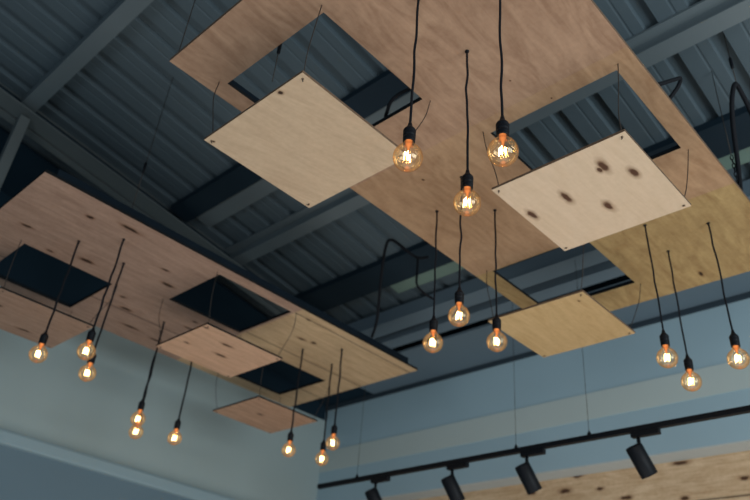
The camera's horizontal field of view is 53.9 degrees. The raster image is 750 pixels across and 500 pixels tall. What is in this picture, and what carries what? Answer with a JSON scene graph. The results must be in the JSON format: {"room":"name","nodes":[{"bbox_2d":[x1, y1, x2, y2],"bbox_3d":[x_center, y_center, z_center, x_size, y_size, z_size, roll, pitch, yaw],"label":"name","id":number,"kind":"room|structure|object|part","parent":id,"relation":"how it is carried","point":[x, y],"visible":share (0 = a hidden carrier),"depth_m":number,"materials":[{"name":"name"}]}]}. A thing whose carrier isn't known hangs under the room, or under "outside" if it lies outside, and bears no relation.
{"room":"cafe","nodes":[
{"label":"cafe","id":0,"kind":"room"},
{"bbox_2d":[0,444,189,499],"bbox_3d":[-3.516,2.159,3.843,0.050,2.950,8.680,-23,-42,37],"label":"wall","id":1,"kind":"structure","parent":0,"point":[24,475],"depth_m":5.45,"materials":[{"name":"paint"}]},
{"bbox_2d":[0,190,325,499],"bbox_3d":[-3.555,0.919,4.656,0.200,5.900,8.500,-23,-42,37],"label":"wall","id":2,"kind":"structure","parent":0,"point":[48,401],"depth_m":6.22,"materials":[{"name":"paint"}]},
{"bbox_2d":[0,428,236,499],"bbox_3d":[-3.450,0.833,4.600,0.075,0.110,8.500,-23,-42,37],"label":"trim","id":3,"kind":"structure","parent":2,"relation":"attached to","point":[8,438],"depth_m":5.72,"materials":[{"name":"paint"}]},
{"bbox_2d":[0,127,371,405],"bbox_3d":[-2.991,-0.710,5.643,0.870,1.284,8.000,-23,-42,37],"label":"ceiling","id":4,"kind":"structure","parent":0,"point":[227,307],"depth_m":6.60,"materials":[{"name":"black"}]},
{"bbox_2d":[0,169,417,465],"bbox_3d":[-1.258,0.803,4.935,1.470,0.872,2.993,-23,-42,37],"label":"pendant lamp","id":5,"kind":"object","parent":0,"point":[44,337],"depth_m":4.80,"materials":[{"name":"brown wood"}]},
{"bbox_3d":[-1.812,0.554,3.975,0.095,0.114,0.095,-16,-38,29],"label":"bulb","id":6,"kind":"part","parent":5,"relation":"part of","materials":[{"name":"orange glass"}]},
{"bbox_2d":[38,330,48,344],"bbox_3d":[-1.805,0.477,4.024,0.042,0.082,0.042,-16,-38,29],"label":"socket","id":7,"kind":"object","parent":5,"relation":"attached to","point":[43,339],"depth_m":4.00,"materials":[{"name":"black plastic"}]},
{"bbox_2d":[0,240,117,347],"bbox_3d":[-2.131,0.320,4.692,0.614,0.333,0.666,-23,-42,37],"label":"panel","id":8,"kind":"object","parent":5,"relation":"hanging from","point":[22,316],"visible":0.98,"depth_m":4.57,"materials":[{"name":"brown wood"}]},
{"bbox_3d":[-1.776,0.197,4.203,0.018,0.596,0.017,-8,-35,19],"label":"cord","id":9,"kind":"part","parent":5,"relation":"part of","materials":[{"name":"black rubber"}]},
{"bbox_3d":[-1.532,0.530,3.921,0.095,0.114,0.095,30,-40,-33],"label":"bulb","id":10,"kind":"part","parent":5,"relation":"part of","materials":[{"name":"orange glass"}]},
{"bbox_3d":[-1.616,0.685,4.151,0.095,0.114,0.095,30,-40,-33],"label":"bulb","id":11,"kind":"part","parent":5,"relation":"part of","materials":[{"name":"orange glass"}]},
{"bbox_2d":[86,327,95,340],"bbox_3d":[-1.525,0.453,3.970,0.042,0.082,0.042,30,-40,-33],"label":"socket","id":12,"kind":"object","parent":5,"relation":"attached to","point":[91,334],"depth_m":3.95,"materials":[{"name":"black plastic"}]},
{"bbox_2d":[87,353,96,364],"bbox_3d":[-1.609,0.608,4.200,0.042,0.082,0.042,30,-40,-33],"label":"socket","id":13,"kind":"object","parent":5,"relation":"attached to","point":[89,362],"depth_m":4.18,"materials":[{"name":"black plastic"}]},
{"bbox_3d":[-1.507,0.256,4.096,0.095,0.768,0.095,-23,-42,37],"label":"pendant lamp","id":14,"kind":"part","parent":5,"relation":"part of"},
{"bbox_3d":[-1.590,0.405,4.330,0.095,0.781,0.095,-23,-42,37],"label":"pendant lamp","id":15,"kind":"part","parent":5,"relation":"part of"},
{"bbox_3d":[-1.494,0.180,4.147,0.019,0.584,0.024,-23,-42,37],"label":"cord","id":16,"kind":"part","parent":5,"relation":"part of","materials":[{"name":"black rubber"}]},
{"bbox_3d":[-1.576,0.330,4.381,0.020,0.597,0.026,-23,-42,37],"label":"cord","id":17,"kind":"part","parent":5,"relation":"part of","materials":[{"name":"black rubber"}]},
{"bbox_3d":[-1.599,1.210,4.943,0.095,0.114,0.095,9,-33,-6],"label":"bulb","id":18,"kind":"part","parent":5,"relation":"part of","materials":[{"name":"orange glass"}]},
{"bbox_3d":[-1.549,1.097,4.829,0.095,0.114,0.095,9,-33,-6],"label":"bulb","id":19,"kind":"part","parent":5,"relation":"part of","materials":[{"name":"orange glass"}]},
{"bbox_2d":[135,412,142,422],"bbox_3d":[-1.592,1.133,4.992,0.042,0.082,0.042,9,-33,-6],"label":"socket","id":20,"kind":"object","parent":5,"relation":"attached to","point":[139,420],"depth_m":4.97,"materials":[{"name":"black plastic"}]},
{"bbox_2d":[137,398,144,409],"bbox_3d":[-1.542,1.020,4.878,0.042,0.082,0.042,9,-33,-6],"label":"socket","id":21,"kind":"object","parent":5,"relation":"attached to","point":[141,405],"depth_m":4.86,"materials":[{"name":"black plastic"}]},
{"bbox_3d":[-1.573,0.923,5.126,0.095,0.797,0.095,-23,-42,37],"label":"pendant lamp","id":22,"kind":"part","parent":5,"relation":"part of","materials":[{"name":"black"}]},
{"bbox_3d":[-1.524,0.826,5.002,0.095,0.759,0.095,-23,-42,37],"label":"pendant lamp","id":23,"kind":"part","parent":5,"relation":"part of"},
{"bbox_3d":[-1.567,0.847,5.176,0.017,0.613,0.018,-8,-35,20],"label":"cord","id":24,"kind":"part","parent":5,"relation":"part of","materials":[{"name":"black rubber"}]},
{"bbox_3d":[-1.515,0.750,5.053,0.020,0.575,0.016,17,-34,-19],"label":"cord","id":25,"kind":"part","parent":5,"relation":"part of","materials":[{"name":"black rubber"}]},
{"bbox_3d":[-1.341,1.250,4.942,0.095,0.114,0.095,6,-32,-2],"label":"bulb","id":26,"kind":"part","parent":5,"relation":"part of","materials":[{"name":"orange glass"}]},
{"bbox_2d":[174,417,180,429],"bbox_3d":[-1.334,1.173,4.992,0.042,0.082,0.042,6,-32,-2],"label":"socket","id":27,"kind":"object","parent":5,"relation":"attached to","point":[177,424],"depth_m":4.97,"materials":[{"name":"black plastic"}]},
{"bbox_3d":[-1.314,0.957,5.129,0.095,0.811,0.095,-23,-42,37],"label":"pendant lamp","id":28,"kind":"part","parent":5,"relation":"part of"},
{"bbox_3d":[-1.307,0.879,5.176,0.017,0.627,0.016,-23,-42,37],"label":"cord","id":29,"kind":"part","parent":5,"relation":"part of","materials":[{"name":"black rubber"}]},
{"bbox_3d":[-1.227,0.462,5.153,1.470,0.060,2.993,-23,-42,37],"label":"pine canopy","id":30,"kind":"part","parent":5,"relation":"part of","materials":[{"name":"brown wood"}]},
{"bbox_2d":[156,272,296,377],"bbox_3d":[-0.980,0.518,4.820,0.603,0.352,0.666,-23,-42,37],"label":"panel","id":31,"kind":"object","parent":5,"relation":"hanging from","point":[207,345],"visible":1,"depth_m":4.71,"materials":[{"name":"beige wood"}]},
{"bbox_2d":[213,366,328,433],"bbox_3d":[-0.817,1.147,5.792,0.610,0.342,0.661,-23,-42,37],"label":"panel","id":32,"kind":"object","parent":5,"relation":"hanging from","point":[259,412],"visible":0.96,"depth_m":5.69,"materials":[{"name":"brown wood"}]},
{"bbox_3d":[-0.585,1.350,5.013,0.095,0.114,0.095,2,-33,5],"label":"bulb","id":33,"kind":"part","parent":5,"relation":"part of","materials":[{"name":"orange glass"}]},
{"bbox_2d":[287,430,293,441],"bbox_3d":[-0.578,1.273,5.062,0.042,0.082,0.042,2,-33,5],"label":"socket","id":34,"kind":"object","parent":5,"relation":"attached to","point":[290,437],"depth_m":5.04,"materials":[{"name":"black plastic"}]},
{"bbox_3d":[-0.559,1.062,5.197,0.095,0.799,0.095,-23,-42,37],"label":"pendant lamp","id":35,"kind":"part","parent":5,"relation":"part of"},
{"bbox_3d":[-0.553,0.986,5.247,0.015,0.615,0.019,-23,-42,37],"label":"cord","id":36,"kind":"part","parent":5,"relation":"part of","materials":[{"name":"black rubber"}]},
{"bbox_3d":[-0.375,1.469,5.217,0.095,0.114,0.095,-6,-34,17],"label":"bulb","id":37,"kind":"part","parent":5,"relation":"part of","materials":[{"name":"orange glass"}]},
{"bbox_2d":[320,439,325,450],"bbox_3d":[-0.368,1.392,5.267,0.042,0.082,0.042,-6,-34,17],"label":"socket","id":38,"kind":"object","parent":5,"relation":"attached to","point":[323,444],"depth_m":5.25,"materials":[{"name":"black plastic"}]},
{"bbox_3d":[-0.350,1.192,5.394,0.095,0.773,0.095,-23,-42,37],"label":"pendant lamp","id":39,"kind":"part","parent":5,"relation":"part of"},
{"bbox_3d":[-0.347,1.114,5.443,0.019,0.589,0.014,17,-34,-18],"label":"cord","id":40,"kind":"part","parent":5,"relation":"part of","materials":[{"name":"black rubber"}]},
{"bbox_3d":[-0.285,1.297,4.991,0.095,0.114,0.095,24,-37,-27],"label":"bulb","id":41,"kind":"part","parent":5,"relation":"part of","materials":[{"name":"orange glass"}]},
{"bbox_2d":[331,422,336,434],"bbox_3d":[-0.278,1.220,5.040,0.042,0.082,0.042,24,-37,-27],"label":"socket","id":42,"kind":"object","parent":5,"relation":"attached to","point":[334,428],"depth_m":5.02,"materials":[{"name":"black plastic"}]},
{"bbox_3d":[-0.261,1.033,5.160,0.095,0.743,0.095,-23,-42,37],"label":"pendant lamp","id":43,"kind":"part","parent":5,"relation":"part of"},
{"bbox_3d":[-0.257,0.955,5.208,0.019,0.559,0.017,17,-34,-18],"label":"cord","id":44,"kind":"part","parent":5,"relation":"part of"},
{"bbox_2d":[371,238,428,337],"bbox_3d":[0.058,0.260,5.205,0.313,0.489,0.620,25,-37,-28],"label":"power cable","id":45,"kind":"object","parent":5,"relation":"on","point":[389,239],"visible":1,"depth_m":5.13,"materials":[{"name":"black rubber"}]},
{"bbox_2d":[415,257,432,299],"bbox_3d":[0.345,0.198,5.089,0.016,0.252,0.190,-23,-42,37],"label":"power cable","id":46,"kind":"object","parent":45,"relation":"hanging from","point":[417,263],"visible":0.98,"depth_m":5.03,"materials":[{"name":"black rubber"}]},
{"bbox_2d":[0,0,749,393],"bbox_3d":[0.418,-2.120,3.041,9.708,1.419,8.300,-23,-42,37],"label":"ceiling","id":47,"kind":"structure","parent":0,"point":[114,104],"depth_m":4.88,"materials":[{"name":"grey metal"}]},
{"bbox_2d":[20,0,153,112],"bbox_3d":[0.701,-2.344,2.547,8.555,0.111,0.101,-23,-42,37],"label":"beam","id":48,"kind":"structure","parent":47,"relation":"attached to","point":[123,12],"depth_m":4.58,"materials":[{"name":"grey metal"}]},
{"bbox_2d":[0,82,286,314],"bbox_3d":[-2.657,-1.170,4.925,0.245,1.254,7.000,-23,-42,37],"label":"rafter","id":49,"kind":"object","parent":47,"relation":"attached to","point":[41,129],"visible":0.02,"depth_m":5.40,"materials":[{"name":"metal"}]},
{"bbox_2d":[0,114,29,188],"bbox_3d":[-2.440,-0.472,4.784,0.120,1.008,0.110,-23,-42,37],"label":"brace","id":50,"kind":"object","parent":49,"relation":"attached to","point":[8,153],"visible":1,"depth_m":4.89,"materials":[{"name":"metal"}]},
{"bbox_2d":[132,77,172,207],"bbox_3d":[-1.333,-0.666,4.439,0.017,1.053,0.018,-23,-42,37],"label":"hanger","id":51,"kind":"object","parent":47,"relation":"hanging from","point":[145,163],"visible":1,"depth_m":4.36,"materials":[{"name":"metal"}]},
{"bbox_2d":[179,0,194,50],"bbox_3d":[-0.788,-1.296,3.412,0.004,1.175,0.004,-23,-42,37],"label":"hanger","id":52,"kind":"object","parent":47,"relation":"hanging from","point":[194,0],"visible":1,"depth_m":3.21,"materials":[{"name":"metal"}]},
{"bbox_2d":[272,43,281,81],"bbox_3d":[-0.398,-1.194,3.465,0.017,1.122,0.018,-23,-42,37],"label":"hanger","id":53,"kind":"object","parent":47,"relation":"hanging from","point":[280,45],"visible":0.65,"depth_m":3.25,"materials":[{"name":"metal"}]},
{"bbox_2d":[170,69,410,221],"bbox_3d":[1.583,-1.632,3.197,8.500,0.077,0.168,-23,-42,37],"label":"roof beam","id":54,"kind":"structure","parent":47,"relation":"attached to","point":[376,94],"depth_m":5.25,"materials":[{"name":"metal"}]},
{"bbox_2d":[196,92,419,227],"bbox_3d":[-0.176,-0.736,4.820,3.200,0.056,0.133,-23,-42,37],"label":"batten","id":55,"kind":"object","parent":47,"relation":"attached to","point":[261,188],"visible":0.32,"depth_m":5.43,"materials":[{"name":"grey metal"}]},
{"bbox_2d":[224,0,749,265],"bbox_3d":[1.941,-1.283,3.491,8.550,0.111,0.148,-23,-42,37],"label":"ceiling beam","id":56,"kind":"structure","parent":47,"relation":"attached to","point":[704,19],"depth_m":4.10,"materials":[{"name":"grey metal"}]},
{"bbox_2d":[374,260,625,348],"bbox_3d":[2.823,-0.403,4.257,8.740,0.172,0.108,-23,-42,37],"label":"channel","id":57,"kind":"object","parent":47,"relation":"attached to","point":[604,271],"visible":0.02,"depth_m":5.68,"materials":[{"name":"grey metal"}]},
{"bbox_2d":[294,106,749,311],"bbox_3d":[2.462,-0.852,3.896,8.550,0.090,0.248,-23,-42,37],"label":"roof beam","id":58,"kind":"structure","parent":47,"relation":"attached to","point":[399,266],"depth_m":5.69,"materials":[{"name":"metal"}]},
{"bbox_2d":[347,179,749,338],"bbox_3d":[2.686,-0.506,4.144,8.740,0.143,0.138,-23,-42,37],"label":"ceiling beam","id":59,"kind":"structure","parent":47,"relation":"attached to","point":[558,262],"depth_m":5.63,"materials":[{"name":"grey metal"}]},
{"bbox_2d":[317,262,749,488],"bbox_3d":[1.676,0.464,4.504,5.668,1.279,0.038,-23,-42,37],"label":"track rail","id":60,"kind":"object","parent":59,"relation":"hanging from","point":[735,411],"visible":0.98,"depth_m":4.59,"materials":[{"name":"black metal"}]},
{"bbox_2d":[365,476,390,499],"bbox_3d":[0.031,1.811,5.417,0.202,0.262,0.165,-23,-42,37],"label":"track spotlight","id":61,"kind":"object","parent":60,"relation":"attached to","point":[372,494],"visible":1,"depth_m":5.41,"materials":[{"name":"black plastic"}]},
{"bbox_2d":[441,462,468,499],"bbox_3d":[0.555,1.584,4.986,0.202,0.262,0.165,-23,-42,37],"label":"track spotlight","id":62,"kind":"object","parent":60,"relation":"attached to","point":[450,484],"visible":1,"depth_m":4.96,"materials":[{"name":"black plastic"}]},
{"bbox_2d":[515,448,545,494],"bbox_3d":[0.990,1.395,4.627,0.202,0.262,0.165,-23,-42,37],"label":"track spotlight","id":63,"kind":"object","parent":60,"relation":"attached to","point":[525,472],"visible":1,"depth_m":4.61,"materials":[{"name":"black plastic"}]},
{"bbox_3d":[1.633,0.985,4.166,5.655,0.032,0.036,-23,-42,37],"label":"rail","id":64,"kind":"part","parent":60,"relation":"part of","materials":[{"name":"black plastic"}]},
{"bbox_2d":[626,427,660,478],"bbox_3d":[1.538,1.158,4.176,0.202,0.262,0.165,-23,-42,37],"label":"track spotlight","id":65,"kind":"object","parent":60,"relation":"attached to","point":[637,453],"visible":1,"depth_m":4.16,"materials":[{"name":"black plastic"}]},
{"bbox_2d":[390,147,749,292],"bbox_3d":[2.938,-0.899,3.711,7.600,0.053,0.113,-23,-42,37],"label":"batten","id":66,"kind":"object","parent":47,"relation":"attached to","point":[744,154],"visible":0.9,"depth_m":5.69,"materials":[{"name":"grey metal"}]},
{"bbox_2d":[711,71,739,186],"bbox_3d":[1.788,-0.617,3.766,0.015,0.830,0.015,6,-32,-1],"label":"hanger","id":67,"kind":"object","parent":47,"relation":"hanging from","point":[733,163],"visible":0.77,"depth_m":3.67,"materials":[{"name":"black metal"}]},
{"bbox_2d":[723,33,736,81],"bbox_3d":[1.784,-0.966,3.708,0.017,0.365,0.018,-23,-42,37],"label":"hanger","id":68,"kind":"object","parent":47,"relation":"hanging from","point":[729,58],"visible":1,"depth_m":3.69,"materials":[{"name":"metal"}]},
{"bbox_2d":[729,82,749,190],"bbox_3d":[1.838,-0.556,3.636,0.157,0.430,0.405,-9,-35,21],"label":"power cable","id":69,"kind":"object","parent":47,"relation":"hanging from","point":[735,85],"visible":0.91,"depth_m":3.60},
{"bbox_2d":[170,0,749,391],"bbox_3d":[0.662,-0.057,3.312,1.487,0.872,2.973,-23,-42,37],"label":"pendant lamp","id":70,"kind":"object","parent":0,"point":[502,126],"depth_m":3.19,"materials":[{"name":"brown wood"}]},
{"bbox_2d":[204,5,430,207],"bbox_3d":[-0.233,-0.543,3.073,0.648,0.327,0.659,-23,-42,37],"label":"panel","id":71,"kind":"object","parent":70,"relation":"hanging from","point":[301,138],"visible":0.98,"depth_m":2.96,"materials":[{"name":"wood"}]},
{"bbox_2d":[384,87,410,116],"bbox_3d":[0.148,-0.677,3.256,0.280,0.077,0.094,-13,-37,26],"label":"power cable","id":72,"kind":"object","parent":70,"relation":"on","point":[398,94],"visible":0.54,"depth_m":3.24,"materials":[{"name":"black rubber"}]},
{"bbox_3d":[0.130,-0.589,2.501,0.095,0.806,0.095,-23,-42,37],"label":"pendant lamp","id":73,"kind":"part","parent":70,"relation":"part of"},
{"bbox_3d":[0.103,-0.298,2.316,0.095,0.114,0.095,20,-35,-22],"label":"bulb","id":74,"kind":"part","parent":70,"relation":"part of","materials":[{"name":"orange glass"}]},
{"bbox_3d":[0.106,-0.323,2.331,0.023,0.056,0.022,20,-35,-22],"label":"glass stem","id":75,"kind":"part","parent":70,"relation":"part of","materials":[{"name":"glass"}]},
{"bbox_2d":[403,122,415,143],"bbox_3d":[0.111,-0.376,2.365,0.042,0.082,0.042,20,-35,-22],"label":"socket","id":76,"kind":"object","parent":70,"relation":"attached to","point":[409,132],"depth_m":2.34,"materials":[{"name":"black plastic"}]},
{"bbox_3d":[0.137,-0.666,2.550,0.017,0.622,0.012,-23,-42,37],"label":"cord","id":77,"kind":"part","parent":70,"relation":"part of","materials":[{"name":"black rubber"}]},
{"bbox_3d":[0.296,0.135,3.618,0.095,0.801,0.095,-23,-42,37],"label":"pendant lamp","id":78,"kind":"part","parent":70,"relation":"part of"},
{"bbox_3d":[0.270,0.424,3.433,0.095,0.114,0.095,12,-33,-10],"label":"bulb","id":79,"kind":"part","parent":70,"relation":"part of","materials":[{"name":"orange glass"}]},
{"bbox_2d":[429,315,437,331],"bbox_3d":[0.277,0.346,3.483,0.042,0.082,0.042,12,-33,-10],"label":"socket","id":80,"kind":"object","parent":70,"relation":"attached to","point":[433,323],"depth_m":3.46,"materials":[{"name":"black plastic"}]},
{"bbox_3d":[0.272,0.399,3.449,0.023,0.056,0.022,12,-33,-10],"label":"glass stem","id":81,"kind":"part","parent":70,"relation":"part of","materials":[{"name":"orange glass"}]},
{"bbox_3d":[0.301,0.057,3.666,0.015,0.617,0.015,17,-34,-18],"label":"cord","id":82,"kind":"part","parent":70,"relation":"part of","materials":[{"name":"black rubber"}]},
{"bbox_3d":[0.389,-0.015,3.364,0.095,0.806,0.095,-23,-42,37],"label":"pendant lamp","id":83,"kind":"part","parent":70,"relation":"part of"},
{"bbox_3d":[0.362,0.276,3.179,0.095,0.114,0.095,-9,-35,21],"label":"bulb","id":84,"kind":"part","parent":70,"relation":"part of","materials":[{"name":"orange glass"}]},
{"bbox_2d":[455,287,463,303],"bbox_3d":[0.369,0.198,3.228,0.042,0.082,0.042,-9,-35,21],"label":"socket","id":85,"kind":"object","parent":70,"relation":"attached to","point":[459,294],"depth_m":3.21,"materials":[{"name":"black plastic"}]},
{"bbox_3d":[0.364,0.251,3.194,0.023,0.056,0.022,-9,-35,21],"label":"glass stem","id":86,"kind":"part","parent":70,"relation":"part of","materials":[{"name":"glass"}]},
{"bbox_3d":[0.693,-0.398,3.530,1.487,0.060,2.973,-23,-42,37],"label":"plywood canopy","id":87,"kind":"part","parent":70,"relation":"part of","materials":[{"name":"brown wood"}]},
{"bbox_3d":[0.397,-0.092,3.414,0.016,0.622,0.012,-8,-35,19],"label":"cord","id":88,"kind":"part","parent":70,"relation":"part of","materials":[{"name":"black rubber"}]},
{"bbox_3d":[0.343,-0.449,2.716,0.095,0.779,0.095,-23,-42,37],"label":"pendant lamp","id":89,"kind":"part","parent":70,"relation":"part of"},
{"bbox_2d":[461,169,472,189],"bbox_3d":[0.324,-0.247,2.587,0.042,0.082,0.042,-3,-33,12],"label":"socket","id":90,"kind":"object","parent":70,"relation":"attached to","point":[467,179],"depth_m":2.56,"materials":[{"name":"black plastic"}]},
{"bbox_3d":[0.345,-0.531,2.759,0.015,0.595,0.026,-23,-42,37],"label":"cord","id":91,"kind":"part","parent":70,"relation":"part of","materials":[{"name":"black rubber"}]},
{"bbox_3d":[0.317,-0.170,2.537,0.095,0.114,0.095,-3,-33,12],"label":"bulb","id":92,"kind":"part","parent":70,"relation":"part of","materials":[{"name":"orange glass"}]},
{"bbox_3d":[0.319,-0.194,2.553,0.023,0.056,0.022,-3,-33,12],"label":"glass stem","id":93,"kind":"part","parent":70,"relation":"part of","materials":[{"name":"orange glass"}]},
{"bbox_3d":[0.594,0.051,3.623,0.015,0.608,0.016,-23,-42,37],"label":"cord","id":94,"kind":"part","parent":70,"relation":"part of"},
{"bbox_2d":[492,314,500,330],"bbox_3d":[0.568,0.336,3.442,0.042,0.082,0.042,15,-34,-14],"label":"socket","id":95,"kind":"object","parent":70,"relation":"attached to","point":[496,322],"depth_m":3.42,"materials":[{"name":"black plastic"}]},
{"bbox_3d":[0.563,0.389,3.408,0.023,0.056,0.022,15,-34,-14],"label":"glass stem","id":96,"kind":"part","parent":70,"relation":"part of","materials":[{"name":"glass"}]},
{"bbox_3d":[0.587,0.128,3.574,0.095,0.792,0.095,-23,-42,37],"label":"pendant lamp","id":97,"kind":"part","parent":70,"relation":"part of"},
{"bbox_3d":[0.560,0.413,3.392,0.095,0.114,0.095,15,-34,-14],"label":"bulb","id":98,"kind":"part","parent":70,"relation":"part of","materials":[{"name":"orange glass"}]},
{"bbox_3d":[0.424,-0.678,2.487,0.013,0.627,0.016,-7,-35,19],"label":"cord","id":99,"kind":"part","parent":70,"relation":"part of","materials":[{"name":"black rubber"}]},
{"bbox_2d":[496,116,508,136],"bbox_3d":[0.398,-0.385,2.300,0.042,0.082,0.042,-2,-33,12],"label":"socket","id":100,"kind":"object","parent":70,"relation":"attached to","point":[502,126],"depth_m":2.28,"materials":[{"name":"black plastic"}]},
{"bbox_3d":[0.391,-0.307,2.251,0.095,0.114,0.095,-2,-33,12],"label":"bulb","id":101,"kind":"part","parent":70,"relation":"part of","materials":[{"name":"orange glass"}]},
{"bbox_3d":[0.393,-0.332,2.266,0.023,0.056,0.022,-2,-33,12],"label":"glass stem","id":102,"kind":"part","parent":70,"relation":"part of","materials":[{"name":"orange glass"}]},
{"bbox_2d":[486,245,640,357],"bbox_3d":[1.079,0.296,4.194,0.638,0.333,0.646,-23,-42,37],"label":"panel","id":103,"kind":"object","parent":70,"relation":"hanging from","point":[575,320],"visible":0.87,"depth_m":4.09,"materials":[{"name":"wood"}]},
{"bbox_2d":[483,64,690,250],"bbox_3d":[0.928,-0.350,3.207,0.652,0.327,0.656,-23,-42,37],"label":"panel","id":104,"kind":"object","parent":70,"relation":"hanging from","point":[609,185],"visible":0.99,"depth_m":3.10,"materials":[{"name":"wood"}]},
{"bbox_3d":[1.370,0.126,3.624,0.013,0.614,0.027,18,-34,-19],"label":"cord","id":105,"kind":"part","parent":70,"relation":"part of","materials":[{"name":"black rubber"}]},
{"bbox_3d":[1.365,0.199,3.567,0.094,0.798,0.094,-23,-42,37],"label":"pendant lamp","id":106,"kind":"part","parent":70,"relation":"part of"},
{"bbox_2d":[659,329,669,346],"bbox_3d":[1.346,0.409,3.433,0.042,0.082,0.042,-19,-40,33],"label":"socket","id":107,"kind":"object","parent":70,"relation":"attached to","point":[664,338],"depth_m":3.41,"materials":[{"name":"black plastic"}]},
{"bbox_3d":[1.341,0.462,3.399,0.023,0.056,0.022,-19,-40,33],"label":"glass stem","id":108,"kind":"part","parent":70,"relation":"part of","materials":[{"name":"orange glass"}]},
{"bbox_3d":[1.339,0.486,3.384,0.095,0.114,0.095,-19,-40,33],"label":"bulb","id":109,"kind":"part","parent":70,"relation":"part of","materials":[{"name":"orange glass"}]},
{"bbox_2d":[658,76,682,99],"bbox_3d":[1.248,-0.706,3.169,0.168,0.140,0.071,18,-35,-20],"label":"power cable","id":110,"kind":"object","parent":70,"relation":"on","point":[679,79],"visible":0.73,"depth_m":3.17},
{"bbox_3d":[1.557,0.263,3.802,0.012,0.624,0.029,2,-33,5],"label":"cord","id":111,"kind":"part","parent":70,"relation":"part of","materials":[{"name":"black rubber"}]},
{"bbox_3d":[1.551,0.335,3.744,0.095,0.808,0.095,-23,-42,37],"label":"pendant lamp","id":112,"kind":"part","parent":70,"relation":"part of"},
{"bbox_2d":[683,354,693,370],"bbox_3d":[1.532,0.549,3.608,0.042,0.082,0.042,-10,-36,23],"label":"socket","id":113,"kind":"object","parent":70,"relation":"attached to","point":[688,362],"depth_m":3.59,"materials":[{"name":"black plastic"}]},
{"bbox_3d":[1.527,0.602,3.574,0.023,0.056,0.022,-10,-36,23],"label":"glass stem","id":114,"kind":"part","parent":70,"relation":"part of","materials":[{"name":"glass"}]},
{"bbox_3d":[1.524,0.626,3.558,0.095,0.114,0.095,-10,-36,23],"label":"bulb","id":115,"kind":"part","parent":70,"relation":"part of","materials":[{"name":"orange glass"}]},
{"bbox_3d":[1.667,0.120,3.564,0.012,0.622,0.030,5,-32,0],"label":"cord","id":116,"kind":"part","parent":70,"relation":"part of","materials":[{"name":"black rubber"}]},
{"bbox_3d":[1.660,0.191,3.506,0.095,0.805,0.095,-23,-42,37],"label":"pendant lamp","id":117,"kind":"part","parent":70,"relation":"part of","materials":[{"name":"black"}]},
{"bbox_2d":[729,330,739,347],"bbox_3d":[1.641,0.404,3.370,0.042,0.082,0.042,-12,-36,25],"label":"socket","id":118,"kind":"object","parent":70,"relation":"attached to","point":[734,340],"depth_m":3.35,"materials":[{"name":"black plastic"}]},
{"bbox_3d":[1.636,0.457,3.337,0.023,0.056,0.022,-12,-36,25],"label":"glass stem","id":119,"kind":"part","parent":70,"relation":"part of","materials":[{"name":"orange glass"}]},
{"bbox_3d":[1.634,0.481,3.321,0.095,0.114,0.095,-12,-36,25],"label":"bulb","id":120,"kind":"part","parent":70,"relation":"part of","materials":[{"name":"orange glass"}]},
{"bbox_2d":[316,298,749,499],"bbox_3d":[2.996,0.690,4.770,9.800,0.985,0.300,-23,-42,37],"label":"wall","id":121,"kind":"structure","parent":0,"point":[629,359],"depth_m":5.91,"materials":[{"name":"paint"}]},
{"bbox_2d":[319,359,749,472],"bbox_3d":[2.962,0.632,4.593,9.600,0.207,0.005,-23,-42,37],"label":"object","id":122,"kind":"structure","parent":121,"relation":"attached to","point":[721,378],"depth_m":5.87,"materials":[{"name":"beige paint"}]},
{"bbox_2d":[325,291,749,410],"bbox_3d":[3.102,0.221,4.980,9.600,0.045,0.320,-23,-42,37],"label":"trim","id":123,"kind":"structure","parent":121,"relation":"attached to","point":[743,296],"depth_m":6.41,"materials":[{"name":"black metal"}]},
{"bbox_2d":[366,439,749,499],"bbox_3d":[3.009,1.042,4.393,9.550,0.010,0.180,-23,-42,37],"label":"trim","id":124,"kind":"structure","parent":121,"relation":"attached to","point":[738,446],"depth_m":5.53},
{"bbox_2d":[417,450,749,499],"bbox_3d":[2.987,2.455,3.622,9.550,3.215,0.120,-23,-42,37],"label":"wall","id":125,"kind":"structure","parent":0,"point":[723,476],"depth_m":5.24,"materials":[{"name":"brown wood"}]}
]}

